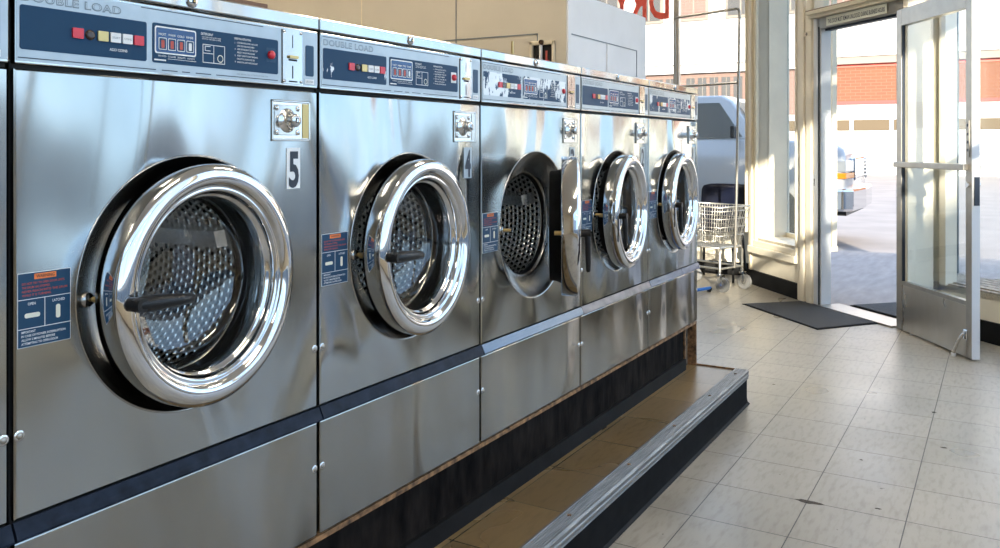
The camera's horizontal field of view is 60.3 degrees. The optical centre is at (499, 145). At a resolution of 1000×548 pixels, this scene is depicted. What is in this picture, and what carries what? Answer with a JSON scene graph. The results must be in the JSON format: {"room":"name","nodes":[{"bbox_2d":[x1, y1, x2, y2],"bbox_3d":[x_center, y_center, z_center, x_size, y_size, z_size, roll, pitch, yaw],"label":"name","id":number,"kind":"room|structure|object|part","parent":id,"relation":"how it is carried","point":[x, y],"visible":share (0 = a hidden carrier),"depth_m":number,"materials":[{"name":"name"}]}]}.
{"room":"laundry","nodes":[
{"label":"laundry","id":0,"kind":"room"},
{"bbox_2d":[248,0,565,63],"bbox_3d":[-1.693,-0.570,6.156,4.860,3.550,0.124,0,0,30],"label":"wall partition","id":1,"kind":"structure","parent":0,"point":[484,24],"depth_m":5.24,"materials":[{"name":"grey paint"}]},
{"bbox_2d":[529,40,554,61],"bbox_3d":[0.238,-0.468,4.935,0.158,0.286,0.048,0,0,30],"label":"wall box","id":2,"kind":"object","parent":1,"relation":"attached to","point":[546,49],"visible":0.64,"depth_m":4.93,"materials":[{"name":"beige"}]},
{"bbox_3d":[0.249,-0.464,4.949,0.130,0.238,0.003,0,0,30],"label":"plate","id":3,"kind":"part","parent":2,"relation":"part of","materials":[{"name":"black plastic"}]},
{"bbox_2d":[566,0,645,78],"bbox_3d":[0.643,0.160,5.437,0.138,2.090,1.225,0,0,30],"label":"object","id":4,"kind":"structure","parent":0,"point":[601,36],"depth_m":5.32,"materials":[{"name":"grey"}]},
{"bbox_2d":[697,231,748,262],"bbox_3d":[0.249,-0.570,9.268,5.070,3.550,0.150,0,0,30],"label":"wall","id":5,"kind":"structure","parent":0,"point":[710,253],"depth_m":8.11,"materials":[{"name":"beige paint"}]},
{"bbox_2d":[673,0,698,225],"bbox_3d":[0.212,-0.655,9.272,5.000,2.880,0.180,0,0,30],"label":"window","id":6,"kind":"structure","parent":5,"relation":"in","point":[676,3],"depth_m":8.35,"materials":[{"name":"clear glass"}]},
{"bbox_2d":[618,0,668,19],"bbox_3d":[1.395,-1.423,8.563,0.600,0.356,0.001,0,0,30],"label":"sign","id":7,"kind":"object","parent":6,"relation":"attached to","point":[639,3],"depth_m":8.51,"materials":[{"name":"red"}]},
{"bbox_2d":[696,260,748,275],"bbox_3d":[0.176,1.145,9.212,5.000,0.120,0.020,0,0,30],"label":"baseboard","id":8,"kind":"structure","parent":5,"relation":"attached to","point":[736,270],"depth_m":8.08,"materials":[{"name":"black rubber"}]},
{"bbox_2d":[752,0,837,282],"bbox_3d":[2.438,-0.570,7.188,0.330,3.550,0.835,0,0,-10],"label":"wall","id":9,"kind":"structure","parent":0,"point":[773,15],"depth_m":7.48,"materials":[{"name":"beige paint"}]},
{"bbox_2d":[745,0,747,231],"bbox_3d":[2.291,-0.795,7.766,0.030,3.100,0.480,0,0,30],"label":"trim","id":10,"kind":"structure","parent":9,"relation":"attached to","point":[746,1],"depth_m":7.56,"materials":[{"name":"beige paint"}]},
{"bbox_2d":[747,0,796,268],"bbox_3d":[2.259,-0.580,7.155,0.057,3.530,0.835,0,0,-10],"label":"trim","id":11,"kind":"structure","parent":9,"relation":"attached to","point":[782,253],"depth_m":7.44,"materials":[{"name":"beige paint"}]},
{"bbox_2d":[747,269,797,299],"bbox_3d":[2.267,1.143,7.344,0.184,0.125,1.220,0,0,1],"label":"baseboard","id":12,"kind":"structure","parent":9,"relation":"attached to","point":[785,287],"depth_m":7.11,"materials":[{"name":"black rubber"}]},
{"bbox_2d":[803,31,810,36],"bbox_3d":[2.348,-0.855,6.571,0.012,0.036,0.100,0,0,-16],"label":"strike plate","id":13,"kind":"object","parent":9,"relation":"attached to","point":[808,33],"visible":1,"depth_m":6.56,"materials":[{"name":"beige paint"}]},
{"bbox_2d":[786,0,836,246],"bbox_3d":[2.572,-0.775,7.143,0.040,3.140,0.740,0,0,-10],"label":"window","id":14,"kind":"structure","parent":9,"relation":"in","point":[833,33],"depth_m":6.78,"materials":[{"name":"clear glass"}]},
{"bbox_2d":[797,0,828,303],"bbox_3d":[2.412,-0.570,6.647,0.165,3.550,0.220,0,0,-16],"label":"trim","id":15,"kind":"structure","parent":9,"relation":"attached to","point":[805,45],"depth_m":6.62,"materials":[{"name":"beige paint"}]},
{"bbox_2d":[805,0,895,18],"bbox_3d":[2.446,-1.654,6.543,0.265,1.382,2.112,0,0,-14],"label":"trim","id":16,"kind":"structure","parent":9,"relation":"attached to","point":[850,5],"depth_m":6.14,"materials":[{"name":"beige paint"}]},
{"bbox_2d":[609,273,999,547],"bbox_3d":[-1.157,1.265,3.023,8.950,0.121,12.050,0,0,30],"label":"floor","id":17,"kind":"structure","parent":0,"point":[873,435],"depth_m":3.48,"materials":[{"name":"tile"}]},
{"bbox_2d":[435,363,749,547],"bbox_3d":[-0.643,1.124,2.031,1.119,0.162,5.256,0,0,30],"label":"step platform","id":18,"kind":"object","parent":17,"relation":"on","point":[589,497],"visible":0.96,"depth_m":2.83,"materials":[{"name":"beige tile"}]},
{"bbox_2d":[0,0,14,547],"bbox_3d":[-1.122,0.281,1.123,0.704,1.113,0.669,0,0,30],"label":"washing machine","id":19,"kind":"object","parent":18,"relation":"on","point":[6,534],"visible":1,"depth_m":1.26,"materials":[{"name":"silver metal"}]},
{"bbox_3d":[-0.898,0.221,0.992,0.016,0.674,0.654,0,0,30],"label":"panel","id":20,"kind":"part","parent":19,"relation":"part of","materials":[{"name":"silver metal"}]},
{"bbox_3d":[-0.896,-0.183,0.991,0.017,0.121,0.654,0,0,30],"label":"control panel","id":21,"kind":"part","parent":19,"relation":"part of","materials":[{"name":"silver metal"}]},
{"bbox_2d":[9,0,322,547],"bbox_3d":[-0.777,0.281,1.689,0.728,1.113,0.669,0,0,30],"label":"washing machine","id":22,"kind":"object","parent":18,"relation":"on","point":[163,347],"visible":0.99,"depth_m":1.49,"materials":[{"name":"silver metal"}]},
{"bbox_3d":[-0.581,0.251,1.413,0.108,0.027,0.124,0,0,26],"label":"handle","id":23,"kind":"part","parent":22,"relation":"part of","materials":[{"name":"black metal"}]},
{"bbox_3d":[-0.563,0.714,1.564,0.016,0.243,0.654,0,0,30],"label":"service panel","id":24,"kind":"part","parent":22,"relation":"part of","materials":[{"name":"silver metal"}]},
{"bbox_3d":[-0.561,-0.183,1.563,0.017,0.121,0.654,0,0,30],"label":"control panel","id":25,"kind":"part","parent":22,"relation":"part of","materials":[{"name":"silver metal"}]},
{"bbox_3d":[-0.525,0.246,1.543,0.056,0.428,0.428,0,0,26],"label":"door","id":26,"kind":"part","parent":22,"relation":"part of","materials":[{"name":"silver metal"}]},
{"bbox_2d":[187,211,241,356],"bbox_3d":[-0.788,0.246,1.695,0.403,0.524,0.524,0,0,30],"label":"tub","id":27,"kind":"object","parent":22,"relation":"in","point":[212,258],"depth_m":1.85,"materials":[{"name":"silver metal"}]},
{"bbox_3d":[-0.523,-0.179,1.610,0.002,0.069,0.298,0,0,30],"label":"instruction plate","id":28,"kind":"part","parent":22,"relation":"part of","materials":[{"name":"blue plastic"}]},
{"bbox_3d":[-0.823,-0.261,1.716,0.623,0.028,0.659,0,0,30],"label":"lid","id":29,"kind":"part","parent":22,"relation":"part of","materials":[{"name":"silver metal"}]},
{"bbox_2d":[226,0,267,7],"bbox_3d":[-0.799,-0.282,1.720,0.520,0.015,0.395,0,0,30],"label":"wooden board","id":30,"kind":"object","parent":22,"relation":"on","point":[247,2],"visible":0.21,"depth_m":1.72,"materials":[{"name":"brown wood"}]},
{"bbox_3d":[-0.423,-0.052,1.754,0.029,0.050,0.050,0,0,30],"label":"knob","id":31,"kind":"part","parent":22,"relation":"part of","materials":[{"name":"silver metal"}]},
{"bbox_3d":[-0.427,0.046,1.779,0.001,0.084,0.039,0,0,30],"label":"number plate","id":32,"kind":"part","parent":22,"relation":"part of","materials":[{"name":"white plastic"}]},
{"bbox_2d":[313,18,483,532],"bbox_3d":[-0.443,0.281,2.261,0.727,1.113,0.669,0,0,30],"label":"washing machine","id":33,"kind":"object","parent":18,"relation":"on","point":[398,353],"visible":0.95,"depth_m":2.06,"materials":[{"name":"silver metal"}]},
{"bbox_3d":[-0.248,0.251,1.985,0.108,0.027,0.124,0,0,26],"label":"handle","id":34,"kind":"part","parent":33,"relation":"part of","materials":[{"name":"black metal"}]},
{"bbox_3d":[-0.488,-0.261,2.288,0.623,0.028,0.659,0,0,30],"label":"lid","id":35,"kind":"part","parent":33,"relation":"part of","materials":[{"name":"silver metal"}]},
{"bbox_3d":[-0.229,0.221,2.136,0.016,0.674,0.654,0,0,30],"label":"panel","id":36,"kind":"part","parent":33,"relation":"part of","materials":[{"name":"silver metal"}]},
{"bbox_3d":[-0.229,0.714,2.136,0.016,0.243,0.654,0,0,30],"label":"service panel","id":37,"kind":"part","parent":33,"relation":"part of","materials":[{"name":"silver metal"}]},
{"bbox_3d":[-0.227,-0.183,2.135,0.017,0.121,0.654,0,0,30],"label":"control panel","id":38,"kind":"part","parent":33,"relation":"part of","materials":[{"name":"silver metal"}]},
{"bbox_2d":[401,190,426,300],"bbox_3d":[-0.454,0.246,2.267,0.403,0.524,0.524,0,0,30],"label":"tub","id":39,"kind":"object","parent":33,"relation":"in","point":[413,212],"depth_m":2.41,"materials":[{"name":"silver metal"}]},
{"bbox_3d":[-0.191,0.246,2.116,0.056,0.428,0.428,0,0,26],"label":"door","id":40,"kind":"part","parent":33,"relation":"part of","materials":[{"name":"silver metal"}]},
{"bbox_3d":[-0.189,-0.179,2.182,0.002,0.069,0.298,0,0,30],"label":"instruction plate","id":41,"kind":"part","parent":33,"relation":"part of","materials":[{"name":"blue plastic"}]},
{"bbox_3d":[-0.088,-0.052,2.325,0.029,0.050,0.050,0,0,30],"label":"knob","id":42,"kind":"part","parent":33,"relation":"part of","materials":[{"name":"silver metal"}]},
{"bbox_3d":[-0.089,0.046,2.358,0.001,0.084,0.039,0,0,30],"label":"number plate","id":43,"kind":"part","parent":33,"relation":"part of","materials":[{"name":"white plastic"}]},
{"bbox_2d":[296,321,696,547],"bbox_3d":[-0.645,0.946,2.027,0.616,0.212,5.247,0,0,30],"label":"plinth","id":44,"kind":"object","parent":18,"relation":"on","point":[428,510],"visible":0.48,"depth_m":2.58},
{"bbox_2d":[476,48,590,441],"bbox_3d":[-0.045,0.281,2.796,0.874,1.113,0.669,0,0,30],"label":"washing machine","id":45,"kind":"object","parent":18,"relation":"on","point":[530,231],"visible":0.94,"depth_m":2.62,"materials":[{"name":"silver metal"}]},
{"bbox_2d":[511,41,513,53],"bbox_3d":[0.044,-0.325,3.081,0.014,0.100,0.014,0,0,30],"label":"spindle","id":46,"kind":"object","parent":45,"relation":"on","point":[512,44],"visible":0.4,"depth_m":3.08,"materials":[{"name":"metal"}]},
{"bbox_3d":[-0.153,-0.261,2.859,0.623,0.028,0.659,0,0,30],"label":"lid","id":47,"kind":"part","parent":45,"relation":"part of","materials":[{"name":"silver metal"}]},
{"bbox_3d":[0.106,0.714,2.708,0.016,0.243,0.654,0,0,30],"label":"service panel","id":48,"kind":"part","parent":45,"relation":"part of","materials":[{"name":"silver metal"}]},
{"bbox_3d":[0.106,0.221,2.708,0.016,0.674,0.654,0,0,30],"label":"panel","id":49,"kind":"part","parent":45,"relation":"part of","materials":[{"name":"silver metal"}]},
{"bbox_3d":[0.108,-0.183,2.707,0.017,0.121,0.654,0,0,30],"label":"control panel","id":50,"kind":"part","parent":45,"relation":"part of","materials":[{"name":"silver metal"}]},
{"bbox_2d":[524,176,540,269],"bbox_3d":[-0.119,0.246,2.839,0.403,0.524,0.524,0,0,30],"label":"tub","id":51,"kind":"object","parent":45,"relation":"in","point":[532,194],"depth_m":2.96,"materials":[{"name":"silver metal"}]},
{"bbox_3d":[0.146,-0.179,2.754,0.002,0.069,0.298,0,0,30],"label":"instruction plate","id":52,"kind":"part","parent":45,"relation":"part of","materials":[{"name":"blue plastic"}]},
{"bbox_3d":[0.173,0.246,2.661,0.077,0.311,0.311,0,0,4],"label":"door glass","id":53,"kind":"part","parent":45,"relation":"part of","materials":[{"name":"glass"}]},
{"bbox_3d":[0.218,0.246,2.658,0.056,0.428,0.428,0,0,4],"label":"door","id":54,"kind":"part","parent":45,"relation":"part of","materials":[{"name":"silver metal"}]},
{"bbox_3d":[0.246,-0.052,2.897,0.029,0.050,0.050,0,0,30],"label":"knob","id":55,"kind":"part","parent":45,"relation":"part of","materials":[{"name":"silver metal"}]},
{"bbox_3d":[0.209,0.300,2.466,0.106,0.124,0.025,0,0,4],"label":"handle","id":56,"kind":"part","parent":45,"relation":"part of","materials":[{"name":"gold metal"}]},
{"bbox_2d":[578,67,650,385],"bbox_3d":[0.229,0.281,3.403,0.735,1.113,0.669,0,0,30],"label":"washing machine","id":57,"kind":"object","parent":18,"relation":"on","point":[613,111],"visible":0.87,"depth_m":3.20,"materials":[{"name":"silver metal"}]},
{"bbox_3d":[0.181,-0.261,3.431,0.623,0.028,0.659,0,0,30],"label":"lid","id":58,"kind":"part","parent":57,"relation":"part of","materials":[{"name":"silver metal"}]},
{"bbox_3d":[0.406,0.300,3.082,0.106,0.124,0.025,0,0,25],"label":"handle","id":59,"kind":"part","parent":57,"relation":"part of","materials":[{"name":"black metal"}]},
{"bbox_3d":[0.441,0.714,3.280,0.016,0.243,0.654,0,0,30],"label":"service panel","id":60,"kind":"part","parent":57,"relation":"part of","materials":[{"name":"silver metal"}]},
{"bbox_3d":[0.441,0.221,3.280,0.016,0.674,0.654,0,0,30],"label":"panel","id":61,"kind":"part","parent":57,"relation":"part of","materials":[{"name":"silver metal"}]},
{"bbox_3d":[0.443,-0.183,3.278,0.017,0.121,0.654,0,0,30],"label":"control panel","id":62,"kind":"part","parent":57,"relation":"part of","materials":[{"name":"silver metal"}]},
{"bbox_3d":[0.481,-0.179,3.326,0.002,0.069,0.298,0,0,30],"label":"instruction plate","id":63,"kind":"part","parent":57,"relation":"part of","materials":[{"name":"white"}]},
{"bbox_3d":[0.482,0.246,3.258,0.056,0.428,0.428,0,0,25],"label":"door","id":64,"kind":"part","parent":57,"relation":"part of","materials":[{"name":"silver metal"}]},
{"bbox_3d":[0.581,0.046,3.502,0.001,0.084,0.039,0,0,30],"label":"number plate","id":65,"kind":"part","parent":57,"relation":"part of","materials":[{"name":"white plastic"}]},
{"bbox_3d":[0.581,-0.052,3.469,0.029,0.050,0.050,0,0,30],"label":"knob","id":66,"kind":"part","parent":57,"relation":"part of","materials":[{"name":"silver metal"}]},
{"bbox_2d":[645,80,699,346],"bbox_3d":[0.557,0.281,3.979,0.718,1.113,0.669,0,0,30],"label":"washing machine","id":67,"kind":"object","parent":18,"relation":"on","point":[673,193],"visible":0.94,"depth_m":3.76,"materials":[{"name":"silver metal"}]},
{"bbox_3d":[0.726,0.300,3.660,0.106,0.124,0.025,0,0,27],"label":"handle","id":68,"kind":"part","parent":67,"relation":"part of","materials":[{"name":"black metal"}]},
{"bbox_3d":[0.516,-0.261,4.003,0.623,0.028,0.659,0,0,30],"label":"lid","id":69,"kind":"part","parent":67,"relation":"part of","materials":[{"name":"silver metal"}]},
{"bbox_3d":[0.775,0.714,3.852,0.016,0.243,0.654,0,0,30],"label":"service panel","id":70,"kind":"part","parent":67,"relation":"part of","materials":[{"name":"silver metal"}]},
{"bbox_3d":[0.775,0.221,3.852,0.016,0.674,0.654,0,0,30],"label":"panel","id":71,"kind":"part","parent":67,"relation":"part of","materials":[{"name":"silver metal"}]},
{"bbox_3d":[0.777,-0.183,3.850,0.017,0.121,0.654,0,0,30],"label":"control panel","id":72,"kind":"part","parent":67,"relation":"part of","materials":[{"name":"silver metal"}]},
{"bbox_3d":[0.815,-0.179,3.897,0.002,0.069,0.298,0,0,30],"label":"instruction plate","id":73,"kind":"part","parent":67,"relation":"part of","materials":[{"name":"white plastic"}]},
{"bbox_3d":[0.809,0.246,3.833,0.056,0.428,0.428,0,0,27],"label":"door","id":74,"kind":"part","parent":67,"relation":"part of","materials":[{"name":"silver metal"}]},
{"bbox_3d":[0.915,0.046,4.073,0.001,0.084,0.039,0,0,30],"label":"number plate","id":75,"kind":"part","parent":67,"relation":"part of","materials":[{"name":"white plastic"}]},
{"bbox_3d":[0.916,-0.052,4.041,0.029,0.050,0.050,0,0,30],"label":"knob","id":76,"kind":"part","parent":67,"relation":"part of","materials":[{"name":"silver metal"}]},
{"bbox_2d":[697,286,711,291],"bbox_3d":[1.309,1.053,7.040,0.841,0.323,0.362,0,0,13],"label":"cart foot","id":77,"kind":"object","parent":17,"relation":"on","point":[709,289],"visible":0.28,"depth_m":7.06,"materials":[{"name":"blue plastic"}]},
{"bbox_2d":[673,7,751,292],"bbox_3d":[1.769,0.026,7.389,0.413,2.355,0.712,0,0,-39],"label":"trolley","id":78,"kind":"object","parent":17,"relation":"on","point":[722,284],"visible":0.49,"depth_m":7.19,"materials":[{"name":"silver metal"}]},
{"bbox_3d":[1.768,0.939,7.388,0.323,0.211,0.542,0,0,-39],"label":"frame","id":79,"kind":"part","parent":78,"relation":"part of","materials":[{"name":"silver metal"}]},
{"bbox_2d":[697,202,750,248],"bbox_3d":[1.770,0.675,7.388,0.413,0.351,0.631,0,0,-39],"label":"basket","id":80,"kind":"object","parent":78,"relation":"on","point":[715,245],"depth_m":7.20,"materials":[{"name":"silver metal"}]},
{"bbox_2d":[699,183,746,282],"bbox_3d":[1.997,0.778,7.823,0.476,0.856,0.432,0,0,34],"label":"chair","id":81,"kind":"object","parent":17,"relation":"on","point":[715,192],"visible":0.48,"depth_m":7.99,"materials":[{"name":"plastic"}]},
{"bbox_3d":[1.904,0.990,8.022,0.024,0.433,0.071,0,0,10],"label":"leg","id":82,"kind":"part","parent":81,"relation":"part of","materials":[{"name":"black plastic"}]},
{"bbox_3d":[2.052,0.990,7.584,0.024,0.432,0.061,0,0,6],"label":"leg","id":83,"kind":"part","parent":81,"relation":"part of","materials":[{"name":"black plastic"}]},
{"bbox_3d":[2.217,0.990,7.808,0.071,0.433,0.024,0,0,-32],"label":"leg","id":84,"kind":"part","parent":81,"relation":"part of","materials":[{"name":"black plastic"}]},
{"bbox_2d":[743,301,876,329],"bbox_3d":[2.279,1.201,6.172,0.656,0.008,0.947,0,0,-14],"label":"door mat","id":85,"kind":"object","parent":17,"relation":"on","point":[810,315],"visible":0.82,"depth_m":6.11,"materials":[{"name":"black rubber"}]},
{"bbox_2d":[939,284,999,323],"bbox_3d":[3.313,1.055,4.353,0.100,0.300,2.782,0,0,-16],"label":"wall","id":86,"kind":"structure","parent":0,"point":[989,309],"depth_m":5.30,"materials":[{"name":"beige paint"}]},
{"bbox_2d":[826,3,886,25],"bbox_3d":[2.506,-0.923,6.070,0.002,0.067,0.640,0,0,-16],"label":"door sign","id":87,"kind":"object","parent":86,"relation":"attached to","point":[879,9],"visible":1,"depth_m":6.04,"materials":[{"name":"beige"}]},
{"bbox_2d":[814,0,902,329],"bbox_3d":[2.587,0.102,6.089,0.200,2.205,0.953,0,0,-16],"label":"door frame","id":88,"kind":"structure","parent":86,"relation":"attached to","point":[822,33],"depth_m":6.48,"materials":[{"name":"silver metal"}]},
{"bbox_2d":[812,174,815,189],"bbox_3d":[2.379,0.275,6.513,0.004,0.120,0.036,0,0,-16],"label":"strike plate","id":89,"kind":"object","parent":88,"relation":"attached to","point":[813,175],"visible":1,"depth_m":6.52,"materials":[{"name":"silver metal"}]},
{"bbox_2d":[893,0,980,359],"bbox_3d":[2.637,0.157,5.225,0.123,2.097,0.865,0,0,-2],"label":"door","id":90,"kind":"structure","parent":88,"relation":"attached to","point":[951,322],"depth_m":5.02,"materials":[{"name":"silver metal"}]},
{"bbox_2d":[903,0,956,331],"bbox_3d":[2.819,-0.570,5.653,0.391,3.550,0.159,0,0,-11],"label":"door glass","id":91,"kind":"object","parent":90,"relation":"in","point":[930,45],"depth_m":5.60,"materials":[{"name":"clear glass"}]},
{"bbox_3d":[2.645,1.048,5.231,0.037,0.290,0.729,0,0,-2],"label":"kick plate","id":92,"kind":"part","parent":90,"relation":"part of","materials":[{"name":"metal"}]},
{"bbox_3d":[2.658,-0.042,4.841,0.055,0.210,0.028,0,0,-2],"label":"lock plate","id":93,"kind":"part","parent":90,"relation":"part of","materials":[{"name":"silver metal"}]},
{"bbox_2d":[957,12,958,272],"bbox_3d":[2.986,-0.720,5.895,0.643,3.250,0.052,0,0,-38],"label":"window","id":94,"kind":"structure","parent":86,"relation":"in","point":[957,12],"depth_m":6.05,"materials":[{"name":"clear glass"}]},
{"bbox_2d":[933,273,999,301],"bbox_3d":[3.452,0.916,4.532,0.624,0.058,3.074,0,0,-19],"label":"trim","id":95,"kind":"structure","parent":86,"relation":"on","point":[991,286],"depth_m":5.55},
{"bbox_2d":[980,319,999,345],"bbox_3d":[3.255,1.140,4.337,0.022,0.130,2.782,0,0,-16],"label":"baseboard","id":96,"kind":"structure","parent":86,"relation":"attached to","point":[989,331],"depth_m":5.24,"materials":[{"name":"black rubber"}]},
{"label":"outside","id":97,"kind":"structure","parent":0,"visible":0},
{"bbox_2d":[831,250,999,318],"bbox_3d":[-0.351,1.282,3.855,13.500,0.145,14.900,0,0,30],"label":"ground","id":98,"kind":"structure","parent":97,"point":[857,277],"depth_m":8.03,"materials":[{"name":"grey concrete"}]},
{"bbox_2d":[850,302,895,317],"bbox_3d":[2.986,1.199,6.002,0.396,0.012,1.122,0,0,-16],"label":"door mat","id":99,"kind":"object","parent":98,"relation":"on","point":[889,309],"visible":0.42,"depth_m":6.35,"materials":[{"name":"black rubber"}]},
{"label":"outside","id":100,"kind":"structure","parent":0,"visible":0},
{"bbox_2d":[697,175,999,258],"bbox_3d":[-15.793,1.455,32.413,180.000,0.200,200.000,0,0,30],"label":"ground","id":101,"kind":"structure","parent":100,"point":[872,228],"depth_m":15.43,"materials":[{"name":"grey concrete"}]},
{"bbox_2d":[695,96,871,232],"bbox_3d":[2.738,0.314,13.233,5.380,2.082,2.209,0,0,30],"label":"vehicle","id":102,"kind":"object","parent":101,"relation":"on","point":[716,121],"visible":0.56,"depth_m":11.98,"materials":[{"name":"silver metal"}]},
{"bbox_2d":[730,125,735,137],"bbox_3d":[3.232,-0.193,11.839,0.060,0.174,0.302,0,0,30],"label":"mirror","id":103,"kind":"object","parent":102,"relation":"attached to","point":[733,127],"depth_m":11.72,"materials":[{"name":"black plastic"}]},
{"bbox_2d":[850,157,866,179],"bbox_3d":[4.988,0.309,12.004,0.105,0.305,1.120,0,0,30],"label":"grille","id":104,"kind":"object","parent":102,"relation":"attached to","point":[859,163],"depth_m":11.96,"materials":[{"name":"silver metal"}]},
{"bbox_2d":[597,0,999,176],"bbox_3d":[2.549,-5.220,53.861,90.000,13.150,8.450,0,0,30],"label":"brick building","id":105,"kind":"structure","parent":101,"relation":"on","point":[866,53],"depth_m":41.05,"materials":[{"name":"brick"}]},
{"bbox_3d":[2.549,-4.070,53.861,90.000,0.550,8.450,0,0,30],"label":"cornice","id":106,"kind":"part","parent":105,"relation":"part of","materials":[{"name":"brown"}]}
]}

